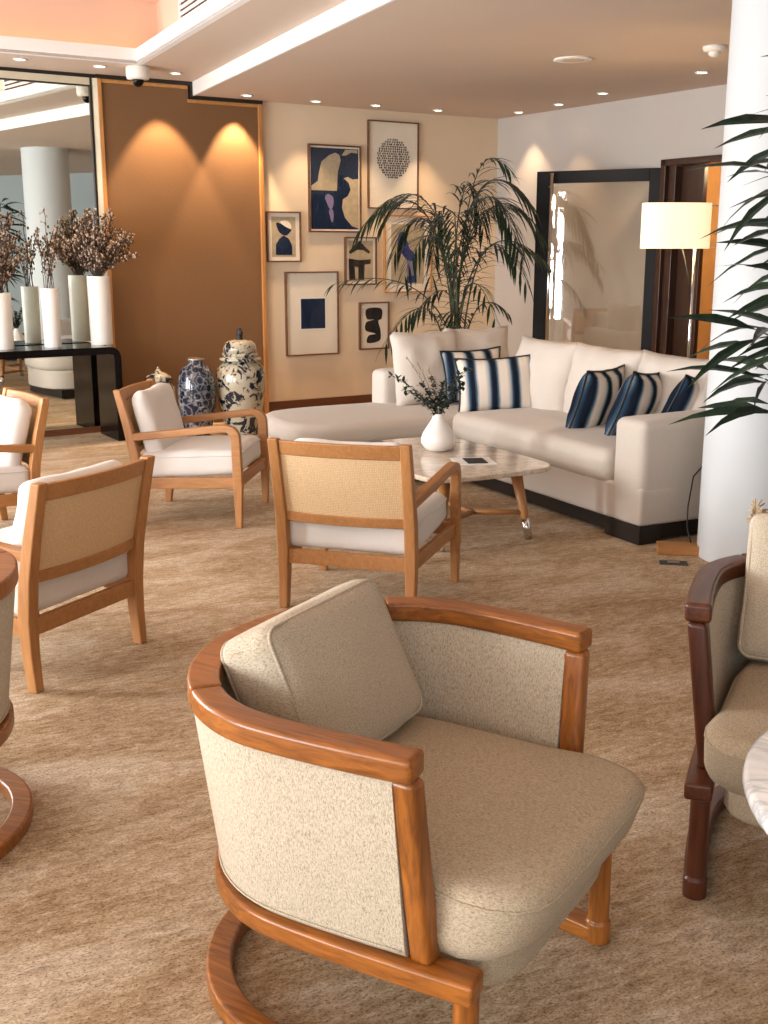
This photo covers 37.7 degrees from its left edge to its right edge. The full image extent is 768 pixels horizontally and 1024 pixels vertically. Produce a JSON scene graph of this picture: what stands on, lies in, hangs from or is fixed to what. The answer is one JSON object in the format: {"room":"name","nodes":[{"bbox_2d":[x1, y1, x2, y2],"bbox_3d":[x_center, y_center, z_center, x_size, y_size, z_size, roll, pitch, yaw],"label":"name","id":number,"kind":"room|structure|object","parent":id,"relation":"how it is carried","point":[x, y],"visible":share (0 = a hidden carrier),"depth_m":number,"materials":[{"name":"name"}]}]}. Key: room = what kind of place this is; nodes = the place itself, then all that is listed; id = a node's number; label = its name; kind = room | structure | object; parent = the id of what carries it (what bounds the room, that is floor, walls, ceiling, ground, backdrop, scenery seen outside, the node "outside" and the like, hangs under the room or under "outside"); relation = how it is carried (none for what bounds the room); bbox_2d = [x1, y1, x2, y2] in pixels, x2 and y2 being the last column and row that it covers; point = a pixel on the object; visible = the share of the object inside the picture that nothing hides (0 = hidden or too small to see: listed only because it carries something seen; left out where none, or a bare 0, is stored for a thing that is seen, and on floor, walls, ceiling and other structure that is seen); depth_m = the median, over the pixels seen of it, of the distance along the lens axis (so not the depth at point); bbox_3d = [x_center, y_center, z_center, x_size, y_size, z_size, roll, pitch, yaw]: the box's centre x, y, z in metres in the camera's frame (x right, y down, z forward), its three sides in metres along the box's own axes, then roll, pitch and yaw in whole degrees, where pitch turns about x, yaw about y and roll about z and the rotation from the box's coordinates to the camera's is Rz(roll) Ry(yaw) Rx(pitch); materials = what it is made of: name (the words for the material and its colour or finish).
{"room":"hotel lobby","nodes":[
{"label":"hotel lobby","id":0,"kind":"room"},
{"bbox_2d":[0,0,346,81],"bbox_3d":[-0.512,-2.462,3.071,9.775,0.600,13.700,0,13,0],"label":"ceiling","id":1,"kind":"structure","parent":0,"point":[255,23],"depth_m":8.50,"materials":[{"name":"paint"}]},
{"bbox_2d":[13,58,26,60],"bbox_3d":[-2.740,-3.405,8.461,0.104,0.008,0.104,0,13,0],"label":"recessed light","id":2,"kind":"object","parent":1,"relation":"in","point":[15,59],"visible":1,"depth_m":8.46,"materials":[{"name":"white paint"}]},
{"bbox_2d":[93,65,106,67],"bbox_3d":[-2.219,-3.480,8.782,0.104,0.008,0.104,0,13,0],"label":"recessed light","id":3,"kind":"object","parent":1,"relation":"in","point":[95,66],"visible":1,"depth_m":8.78,"materials":[{"name":"white paint"}]},
{"bbox_2d":[125,65,149,86],"bbox_3d":[-1.930,-3.414,8.815,0.184,0.153,0.184,0,13,0],"label":"security camera","id":4,"kind":"object","parent":1,"relation":"attached to","point":[138,74],"visible":1,"depth_m":8.74,"materials":[{"name":"white plastic"}]},
{"bbox_2d":[169,72,181,74],"bbox_3d":[-1.690,-3.559,9.120,0.104,0.008,0.104,0,13,0],"label":"recessed light","id":5,"kind":"object","parent":1,"relation":"in","point":[172,73],"visible":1,"depth_m":9.12,"materials":[{"name":"white paint"}]},
{"bbox_2d":[178,0,207,19],"bbox_3d":[-1.157,-3.486,7.601,0.020,0.240,1.640,-6,14,-25],"label":"ceiling vent","id":6,"kind":"object","parent":1,"relation":"in","point":[185,7],"visible":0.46,"depth_m":8.13,"materials":[{"name":"white metal"}]},
{"bbox_2d":[187,86,497,401],"bbox_3d":[-2.165,-2.524,9.725,8.073,3.600,0.200,-8,15,-31],"label":"wall","id":7,"kind":"structure","parent":0,"point":[451,148],"depth_m":10.88,"materials":[{"name":"beige paint"}]},
{"bbox_2d":[0,70,110,430],"bbox_3d":[-3.755,-1.952,8.652,3.330,2.865,0.046,-8,16,-32],"label":"wall mirror","id":8,"kind":"object","parent":7,"relation":"attached to","point":[50,149],"visible":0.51,"depth_m":9.25,"materials":[{"name":"clear glass"}]},
{"bbox_2d":[44,426,100,436],"bbox_3d":[-3.861,-0.530,8.982,3.550,0.055,0.021,-8,15,-31],"label":"baseboard","id":9,"kind":"structure","parent":7,"relation":"attached to","point":[96,429],"depth_m":9.68,"materials":[{"name":"brown wood"}]},
{"bbox_2d":[0,0,249,64],"bbox_3d":[-1.170,-2.580,4.659,6.559,0.111,8.347,0,13,0],"label":"trim","id":10,"kind":"structure","parent":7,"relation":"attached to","point":[208,8],"depth_m":8.22,"materials":[{"name":"white paint"}]},
{"bbox_2d":[0,67,262,103],"bbox_3d":[-3.227,-3.393,8.696,5.020,0.140,0.056,-8,15,-31],"label":"trim","id":11,"kind":"structure","parent":7,"relation":"attached to","point":[189,84],"depth_m":9.41,"materials":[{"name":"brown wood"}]},
{"bbox_2d":[101,83,264,422],"bbox_3d":[-1.733,-2.215,9.932,1.415,2.905,0.030,-8,15,-31],"label":"wall panel","id":12,"kind":"object","parent":7,"relation":"attached to","point":[182,177],"depth_m":9.85,"materials":[{"name":"brown wood"}]},
{"bbox_2d":[97,78,268,413],"bbox_3d":[-1.727,-2.220,9.922,1.488,2.920,0.050,-8,15,-31],"label":"trim","id":13,"kind":"structure","parent":7,"relation":"attached to","point":[99,80],"depth_m":9.97,"materials":[{"name":"brown wood"}]},
{"bbox_2d":[265,211,301,261],"bbox_3d":[-0.924,-2.538,10.369,0.351,0.454,0.030,-8,15,-31],"label":"framed print","id":14,"kind":"object","parent":7,"relation":"attached to","point":[283,228],"visible":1,"depth_m":10.37,"materials":[{"name":"beige paper"}]},
{"bbox_2d":[192,0,394,95],"bbox_3d":[1.286,-2.137,3.228,0.020,0.120,15.172,-6,14,-23],"label":"trim","id":15,"kind":"structure","parent":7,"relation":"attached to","point":[348,11],"depth_m":7.35,"materials":[{"name":"white paint"}]},
{"bbox_2d":[284,271,338,356],"bbox_3d":[-0.681,-1.884,10.675,0.567,0.782,0.030,-8,15,-31],"label":"framed print","id":16,"kind":"object","parent":7,"relation":"attached to","point":[311,316],"visible":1,"depth_m":10.68,"materials":[{"name":"white paper"}]},
{"bbox_2d":[269,394,371,411],"bbox_3d":[0.023,-1.121,11.307,2.680,0.150,0.018,-8,15,-31],"label":"baseboard","id":17,"kind":"structure","parent":7,"relation":"attached to","point":[277,405],"depth_m":10.90,"materials":[{"name":"brown wood"}]},
{"bbox_2d":[307,143,361,232],"bbox_3d":[-0.460,-3.031,10.548,0.562,0.790,0.030,-8,15,-31],"label":"framed print","id":18,"kind":"object","parent":7,"relation":"attached to","point":[334,171],"visible":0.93,"depth_m":10.55,"materials":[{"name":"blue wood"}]},
{"bbox_2d":[344,237,376,284],"bbox_3d":[-0.225,-2.420,10.839,0.354,0.452,0.030,-8,15,-31],"label":"framed print","id":19,"kind":"object","parent":7,"relation":"attached to","point":[362,263],"visible":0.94,"depth_m":10.84,"materials":[{"name":"beige paper"}]},
{"bbox_2d":[358,302,389,349],"bbox_3d":[-0.097,-1.833,11.057,0.340,0.459,0.030,-8,15,-31],"label":"framed print","id":20,"kind":"object","parent":7,"relation":"attached to","point":[373,317],"visible":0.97,"depth_m":11.06,"materials":[{"name":"beige paper"}]},
{"bbox_2d":[367,119,418,209],"bbox_3d":[0.090,-3.337,10.825,0.575,0.809,0.031,-8,15,-31],"label":"framed print","id":21,"kind":"object","parent":7,"relation":"attached to","point":[392,146],"visible":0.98,"depth_m":10.81,"materials":[{"name":"white paper"}]},
{"bbox_2d":[383,215,431,292],"bbox_3d":[0.236,-2.545,11.102,0.560,0.743,0.030,-8,15,-31],"label":"framed print","id":22,"kind":"object","parent":7,"relation":"attached to","point":[390,274],"visible":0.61,"depth_m":11.09,"materials":[{"name":"beige paper"}]},
{"bbox_2d":[0,422,767,1023],"bbox_3d":[-0.250,0.537,4.746,13.500,0.100,17.000,0,13,0],"label":"floor","id":23,"kind":"structure","parent":0,"point":[112,906],"depth_m":3.25,"materials":[{"name":"carpet"}]},
{"bbox_2d":[0,548,32,858],"bbox_3d":[-1.420,0.523,2.994,0.908,0.722,0.872,3,14,15],"label":"barrel armchair","id":24,"kind":"object","parent":23,"relation":"on","point":[16,790],"visible":1,"depth_m":3.02,"materials":[{"name":"brown wood"}]},
{"bbox_2d":[0,387,49,519],"bbox_3d":[-2.277,-0.244,6.168,0.765,0.775,0.714,-10,16,-36],"label":"armchair","id":25,"kind":"object","parent":23,"relation":"on","point":[23,415],"visible":0.95,"depth_m":6.05,"materials":[{"name":"white fabric"}]},
{"bbox_2d":[0,464,28,493],"bbox_3d":[-2.320,-0.209,6.143,0.595,0.168,0.603,-7,15,-37],"label":"seat cushion","id":26,"kind":"object","parent":25,"relation":"on","point":[12,476],"depth_m":6.03,"materials":[{"name":"white fabric"}]},
{"bbox_2d":[0,394,31,464],"bbox_3d":[-2.121,-0.434,6.244,0.123,0.428,0.543,9,5,-39],"label":"cushion","id":27,"kind":"object","parent":25,"relation":"on","point":[15,415],"depth_m":6.04,"materials":[{"name":"white fabric"}]},
{"bbox_2d":[0,343,125,440],"bbox_3d":[-3.258,-0.884,8.902,2.300,0.780,0.470,-8,15,-31],"label":"console table","id":28,"kind":"object","parent":23,"relation":"on","point":[109,363],"visible":0.91,"depth_m":9.28,"materials":[{"name":"black paint"}]},
{"bbox_2d":[0,292,13,349],"bbox_3d":[-3.050,-1.519,8.939,0.190,0.440,0.190,0,13,0],"label":"vase","id":29,"kind":"object","parent":28,"relation":"on","point":[6,319],"visible":0.98,"depth_m":8.89,"materials":[{"name":"white ceramic"}]},
{"bbox_2d":[0,212,33,292],"bbox_3d":[-3.045,-1.978,8.842,0.333,0.778,0.468,11,17,38],"label":"branches","id":30,"kind":"object","parent":29,"relation":"in","point":[7,249],"visible":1,"depth_m":8.85,"materials":[{"name":"brown plant"}]},
{"bbox_2d":[40,288,61,347],"bbox_3d":[-2.700,-1.577,9.120,0.144,0.470,0.144,0,13,0],"label":"vase","id":31,"kind":"object","parent":28,"relation":"on","point":[50,305],"visible":1,"depth_m":9.07,"materials":[{"name":"white ceramic"}]},
{"bbox_2d":[32,209,60,287],"bbox_3d":[-2.698,-2.041,9.009,0.224,0.766,0.247,-5,14,-20],"label":"branches","id":32,"kind":"object","parent":31,"relation":"in","point":[36,239],"visible":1,"depth_m":9.00,"materials":[{"name":"brown plant"}]},
{"bbox_2d":[86,276,112,344],"bbox_3d":[-2.365,-1.679,9.363,0.190,0.560,0.190,0,13,0],"label":"vase","id":33,"kind":"object","parent":28,"relation":"on","point":[98,287],"visible":0.98,"depth_m":9.29,"materials":[{"name":"white ceramic"}]},
{"bbox_2d":[57,208,139,275],"bbox_3d":[-2.344,-2.143,9.223,0.647,0.687,0.407,-7,15,-27],"label":"branches","id":34,"kind":"object","parent":33,"relation":"in","point":[98,259],"visible":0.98,"depth_m":9.18,"materials":[{"name":"brown plant"}]},
{"bbox_2d":[0,455,154,693],"bbox_3d":[-1.352,0.184,4.330,0.765,0.775,0.714,7,15,26],"label":"armchair","id":35,"kind":"object","parent":23,"relation":"on","point":[77,532],"visible":0.92,"depth_m":4.10,"materials":[{"name":"brown wood"}]},
{"bbox_2d":[0,526,127,613],"bbox_3d":[-1.400,0.206,4.361,0.595,0.168,0.603,9,16,26],"label":"seat cushion","id":36,"kind":"object","parent":35,"relation":"on","point":[54,591],"depth_m":4.23,"materials":[{"name":"white fabric"}]},
{"bbox_2d":[9,460,121,572],"bbox_3d":[-1.178,0.041,4.206,0.123,0.428,0.543,22,21,22],"label":"cushion","id":37,"kind":"object","parent":35,"relation":"on","point":[17,529],"depth_m":3.97,"materials":[{"name":"white fabric"}]},
{"bbox_2d":[144,367,176,402],"bbox_3d":[-1.915,-0.945,9.586,0.300,0.589,0.300,0,13,0],"label":"lidded jar","id":38,"kind":"object","parent":23,"relation":"on","point":[160,377],"visible":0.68,"depth_m":9.48,"materials":[{"name":"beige ceramic"}]},
{"bbox_2d":[113,378,269,527],"bbox_3d":[-1.138,-0.372,6.717,0.765,0.775,0.714,2,13,7],"label":"armchair","id":39,"kind":"object","parent":23,"relation":"on","point":[152,420],"visible":0.89,"depth_m":6.46,"materials":[{"name":"brown wood"}]},
{"bbox_2d":[132,384,186,451],"bbox_3d":[-1.333,-0.541,6.703,0.123,0.428,0.543,-13,11,10],"label":"cushion","id":40,"kind":"object","parent":39,"relation":"on","point":[155,407],"depth_m":6.53,"materials":[{"name":"white fabric"}]},
{"bbox_2d":[141,435,260,476],"bbox_3d":[-1.085,-0.343,6.717,0.595,0.168,0.603,-1,13,7],"label":"seat cushion","id":41,"kind":"object","parent":39,"relation":"on","point":[185,455],"depth_m":6.46,"materials":[{"name":"white fabric"}]},
{"bbox_2d":[177,357,215,435],"bbox_3d":[-1.578,-0.963,9.489,0.326,0.668,0.326,0,13,0],"label":"porcelain vase","id":42,"kind":"object","parent":23,"relation":"on","point":[196,385],"visible":0.86,"depth_m":9.36,"materials":[{"name":"blue ceramic"}]},
{"bbox_2d":[216,327,265,434],"bbox_3d":[-1.225,-1.120,9.617,0.426,0.915,0.426,0,13,0],"label":"ginger jar","id":43,"kind":"object","parent":23,"relation":"on","point":[240,379],"visible":0.89,"depth_m":9.47,"materials":[{"name":"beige ceramic"}]},
{"bbox_2d":[267,437,460,607],"bbox_3d":[-0.086,0.009,5.084,0.714,0.775,0.765,4,14,17],"label":"armchair","id":44,"kind":"object","parent":23,"relation":"on","point":[343,495],"visible":0.99,"depth_m":4.80,"materials":[{"name":"brown wood"}]},
{"bbox_2d":[296,439,401,445],"bbox_3d":[-0.145,-0.113,4.864,0.543,0.428,0.123,4,29,17],"label":"cushion","id":45,"kind":"object","parent":44,"relation":"on","point":[342,442],"depth_m":4.74,"materials":[{"name":"white fabric"}]},
{"bbox_2d":[290,492,445,554],"bbox_3d":[-0.070,0.025,5.140,0.603,0.168,0.595,4,16,17],"label":"seat cushion","id":46,"kind":"object","parent":44,"relation":"on","point":[431,514],"depth_m":4.90,"materials":[{"name":"white fabric"}]},
{"bbox_2d":[187,597,645,1023],"bbox_3d":[0.050,0.659,2.410,0.908,0.722,0.872,8,15,31],"label":"barrel armchair","id":47,"kind":"object","parent":23,"relation":"on","point":[438,856],"visible":0.92,"depth_m":2.12,"materials":[{"name":"beige fabric"}]},
{"bbox_2d":[220,579,422,739],"bbox_3d":[-0.122,0.367,2.476,0.270,0.357,0.468,7,15,28],"label":"pillow","id":48,"kind":"object","parent":47,"relation":"on","point":[336,659],"visible":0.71,"depth_m":2.36,"materials":[{"name":"beige fabric"}]},
{"bbox_2d":[382,715,643,960],"bbox_3d":[0.081,0.642,2.386,0.819,0.203,0.659,8,15,31],"label":"seat cushion","id":49,"kind":"object","parent":47,"relation":"on","point":[520,819],"depth_m":2.18,"materials":[{"name":"beige fabric"}]},
{"bbox_2d":[324,158,553,363],"bbox_3d":[0.469,-1.878,9.747,1.967,2.332,1.220,0,13,0],"label":"potted palm","id":50,"kind":"object","parent":23,"relation":"on","point":[454,282],"visible":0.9,"depth_m":9.53,"materials":[{"name":"plant"}]},
{"bbox_2d":[381,437,549,551],"bbox_3d":[0.315,-0.114,6.396,0.840,0.426,1.220,-7,15,-28],"label":"coffee table","id":51,"kind":"object","parent":23,"relation":"on","point":[427,463],"visible":0.5,"depth_m":6.15,"materials":[{"name":"beige stone"}]},
{"bbox_2d":[367,440,390,442],"bbox_3d":[-0.088,-0.385,6.574,0.284,0.021,0.224,-11,17,-40],"label":"magazine","id":52,"kind":"object","parent":51,"relation":"on","point":[380,441],"visible":0.14,"depth_m":6.67,"materials":[{"name":"paper"}]},
{"bbox_2d":[421,413,455,451],"bbox_3d":[0.312,-0.460,6.464,0.200,0.215,0.200,0,13,0],"label":"vase","id":53,"kind":"object","parent":51,"relation":"on","point":[438,436],"visible":1,"depth_m":6.41,"materials":[{"name":"white ceramic"}]},
{"bbox_2d":[388,357,472,415],"bbox_3d":[0.264,-0.699,6.406,0.480,0.370,0.137,0,13,0],"label":"sprigs","id":54,"kind":"object","parent":53,"relation":"in","point":[438,402],"visible":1,"depth_m":6.41,"materials":[{"name":"green plant"}]},
{"bbox_2d":[450,457,497,465],"bbox_3d":[0.490,-0.280,6.156,0.220,0.006,0.220,-2,13,-8],"label":"menu card","id":55,"kind":"object","parent":51,"relation":"on","point":[469,460],"visible":0.98,"depth_m":6.14,"materials":[{"name":"paper"}]},
{"bbox_2d":[266,326,708,544],"bbox_3d":[0.644,-0.591,7.189,2.148,0.988,2.955,-7,15,-26],"label":"sofa","id":56,"kind":"object","parent":23,"relation":"on","point":[634,484],"visible":0.59,"depth_m":6.91,"materials":[{"name":"white fabric"}]},
{"bbox_2d":[266,402,459,441],"bbox_3d":[0.109,-0.666,8.021,1.940,0.165,0.950,-7,15,-26],"label":"cushion","id":57,"kind":"object","parent":56,"relation":"on","point":[373,420],"depth_m":7.54,"materials":[{"name":"fabric"}]},
{"bbox_2d":[389,329,457,405],"bbox_3d":[0.312,-1.045,8.204,0.563,0.560,0.232,-7,3,-26],"label":"cushion","id":58,"kind":"object","parent":56,"relation":"on","point":[422,348],"depth_m":8.09,"materials":[{"name":"fabric"}]},
{"bbox_2d":[439,346,500,403],"bbox_3d":[0.651,-0.999,8.210,0.508,0.404,0.163,-5,14,-19],"label":"striped pillow","id":59,"kind":"object","parent":56,"relation":"on","point":[447,357],"visible":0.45,"depth_m":8.13,"materials":[{"name":"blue fabric"}]},
{"bbox_2d":[441,326,508,357],"bbox_3d":[0.701,-1.104,8.461,0.562,0.581,0.234,-5,2,-20],"label":"cushion","id":60,"kind":"object","parent":56,"relation":"on","point":[461,339],"depth_m":8.38,"materials":[{"name":"fabric"}]},
{"bbox_2d":[454,354,530,411],"bbox_3d":[0.796,-0.890,7.872,0.605,0.428,0.214,-1,13,-6],"label":"striped pillow","id":61,"kind":"object","parent":56,"relation":"on","point":[492,383],"visible":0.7,"depth_m":7.80,"materials":[{"name":"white fabric"}]},
{"bbox_2d":[453,408,616,480],"bbox_3d":[1.220,-0.469,7.121,0.864,0.223,1.736,-7,15,-26],"label":"seat cushion","id":62,"kind":"object","parent":56,"relation":"on","point":[576,454],"depth_m":6.82,"materials":[{"name":"fabric"}]},
{"bbox_2d":[515,335,576,410],"bbox_3d":[1.118,-0.921,7.905,0.255,0.602,0.720,6,9,-28],"label":"cushion","id":63,"kind":"object","parent":56,"relation":"on","point":[551,362],"depth_m":7.70,"materials":[{"name":"fabric"}]},
{"bbox_2d":[566,364,624,428],"bbox_3d":[1.300,-0.678,6.941,0.247,0.444,0.477,11,17,39],"label":"striped pillow","id":64,"kind":"object","parent":56,"relation":"on","point":[592,400],"visible":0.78,"depth_m":6.80,"materials":[{"name":"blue fabric"}]},
{"bbox_2d":[562,342,642,412],"bbox_3d":[1.420,-0.785,7.324,0.254,0.599,0.723,6,9,-28],"label":"cushion","id":65,"kind":"object","parent":56,"relation":"on","point":[578,358],"depth_m":7.34,"materials":[{"name":"fabric"}]},
{"bbox_2d":[604,371,662,435],"bbox_3d":[1.499,-0.624,6.689,0.254,0.475,0.509,11,17,39],"label":"striped pillow","id":66,"kind":"object","parent":56,"relation":"on","point":[640,394],"visible":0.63,"depth_m":6.53,"materials":[{"name":"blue fabric"}]},
{"bbox_2d":[637,349,708,412],"bbox_3d":[1.725,-0.649,6.730,0.251,0.603,0.722,6,9,-28],"label":"cushion","id":67,"kind":"object","parent":56,"relation":"on","point":[647,361],"depth_m":6.64,"materials":[{"name":"fabric"}]},
{"bbox_2d":[661,374,698,412],"bbox_3d":[1.786,-0.602,6.612,0.245,0.463,0.507,12,18,42],"label":"striped pillow","id":68,"kind":"object","parent":56,"relation":"on","point":[683,398],"visible":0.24,"depth_m":6.43,"materials":[{"name":"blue fabric"}]},
{"bbox_2d":[659,560,687,565],"bbox_3d":[1.470,0.257,5.707,0.140,0.009,0.070,2,13,10],"label":"socket","id":69,"kind":"object","parent":23,"relation":"on","point":[662,562],"visible":1,"depth_m":5.69,"materials":[{"name":"silver metal"}]},
{"bbox_2d":[656,541,698,555],"bbox_3d":[1.559,0.189,5.898,0.248,0.055,0.120,2,13,8],"label":"wooden box","id":70,"kind":"object","parent":23,"relation":"on","point":[682,548],"visible":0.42,"depth_m":5.86,"materials":[{"name":"brown wood"}]},
{"bbox_2d":[686,466,701,542],"bbox_3d":[1.662,-0.052,6.024,0.052,0.381,0.334,6,14,24],"label":"cable","id":71,"kind":"object","parent":70,"relation":"attached to","point":[701,466],"visible":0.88,"depth_m":6.00,"materials":[{"name":"black plastic"}]},
{"bbox_2d":[640,202,718,357],"bbox_3d":[2.001,-1.163,7.731,0.546,1.855,0.320,-1,13,-4],"label":"floor lamp","id":72,"kind":"object","parent":23,"relation":"on","point":[673,225],"visible":0.68,"depth_m":7.46,"materials":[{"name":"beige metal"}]},
{"bbox_2d":[666,55,767,434],"bbox_3d":[1.633,-0.561,4.245,1.098,2.266,1.052,0,13,0],"label":"plant","id":73,"kind":"object","parent":23,"relation":"on","point":[736,408],"visible":1,"depth_m":4.24,"materials":[{"name":"green plant"}]},
{"bbox_2d":[682,553,767,900],"bbox_3d":[1.197,0.559,2.840,0.872,0.722,0.908,6,14,24],"label":"barrel armchair","id":74,"kind":"object","parent":23,"relation":"on","point":[730,690],"visible":0.9,"depth_m":2.74,"materials":[{"name":"brown wood"}]},
{"bbox_2d":[704,660,767,796],"bbox_3d":[1.181,0.545,2.802,0.659,0.203,0.819,6,14,24],"label":"seat cushion","id":75,"kind":"object","parent":74,"relation":"on","point":[736,710],"depth_m":2.68,"materials":[{"name":"beige fabric"}]},
{"bbox_2d":[737,499,767,661],"bbox_3d":[1.195,0.211,2.983,0.493,0.430,0.246,6,14,24],"label":"pillow","id":76,"kind":"object","parent":74,"relation":"on","point":[752,644],"visible":1,"depth_m":3.00,"materials":[{"name":"fabric"}]},
{"bbox_2d":[742,730,767,834],"bbox_3d":[1.178,0.808,2.083,1.020,0.580,1.020,0,13,0],"label":"side table","id":77,"kind":"object","parent":23,"relation":"on","point":[755,769],"visible":1,"depth_m":2.12,"materials":[{"name":"white stone"}]},
{"bbox_2d":[196,0,731,118],"bbox_3d":[2.575,-2.693,4.198,8.850,0.760,16.000,0,13,0],"label":"ceiling","id":78,"kind":"structure","parent":0,"point":[493,59],"depth_m":7.69,"materials":[{"name":"paint"}]},
{"bbox_2d":[553,56,592,62],"bbox_3d":[1.311,-3.136,7.797,0.270,0.012,0.270,0,13,0],"label":"ceiling speaker","id":79,"kind":"object","parent":78,"relation":"attached to","point":[566,59],"visible":1,"depth_m":7.75,"materials":[{"name":"white paint"}]},
{"bbox_2d":[562,59,583,61],"bbox_3d":[1.311,-3.134,7.797,0.236,0.008,0.236,0,13,0],"label":"grille","id":80,"kind":"object","parent":79,"relation":"attached to","point":[563,60],"depth_m":7.79,"materials":[{"name":"paint"}]},
{"bbox_2d":[695,71,708,73],"bbox_3d":[2.366,-3.270,8.365,0.104,0.008,0.104,0,13,0],"label":"recessed light","id":81,"kind":"object","parent":78,"relation":"in","point":[698,72],"visible":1,"depth_m":8.36,"materials":[{"name":"white paint"}]},
{"bbox_2d":[702,44,726,56],"bbox_3d":[2.150,-2.994,7.311,0.156,0.067,0.156,0,13,0],"label":"smoke detector","id":82,"kind":"object","parent":78,"relation":"attached to","point":[713,50],"visible":1,"depth_m":7.27,"materials":[{"name":"white plastic"}]},
{"bbox_2d":[494,84,726,356],"bbox_3d":[3.626,-1.843,8.128,0.202,3.000,9.200,-8,16,-32],"label":"wall","id":83,"kind":"structure","parent":0,"point":[598,259],"depth_m":10.41,"materials":[{"name":"grey paint"}]},
{"bbox_2d":[651,154,721,355],"bbox_3d":[2.790,-1.785,9.421,0.250,2.300,1.200,-8,16,-32],"label":"door frame","id":84,"kind":"structure","parent":83,"relation":"in","point":[671,171],"depth_m":9.73,"materials":[{"name":"brown wood"}]},
{"bbox_2d":[532,168,660,350],"bbox_3d":[1.873,-1.918,10.089,1.130,2.215,0.116,7,15,27],"label":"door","id":85,"kind":"structure","parent":84,"relation":"attached to","point":[546,180],"depth_m":10.00,"materials":[{"name":"black paint"}]},
{"bbox_2d":[672,165,708,358],"bbox_3d":[2.617,-1.817,9.690,0.050,2.240,0.240,-8,16,-32],"label":"door","id":86,"kind":"structure","parent":84,"relation":"attached to","point":[695,181],"depth_m":9.62,"materials":[{"name":"brown wood"}]},
{"bbox_2d":[697,166,721,358],"bbox_3d":[3.576,-2.056,9.482,1.200,2.800,2.550,-8,16,-32],"label":"wall","id":87,"kind":"structure","parent":0,"point":[714,173],"depth_m":10.51,"materials":[{"name":"orange paint"}]},
{"bbox_2d":[697,0,767,561],"bbox_3d":[1.935,-1.329,5.481,0.600,3.200,0.600,0,13,0],"label":"column","id":88,"kind":"structure","parent":0,"point":[734,474],"depth_m":5.41,"materials":[{"name":"paint"}]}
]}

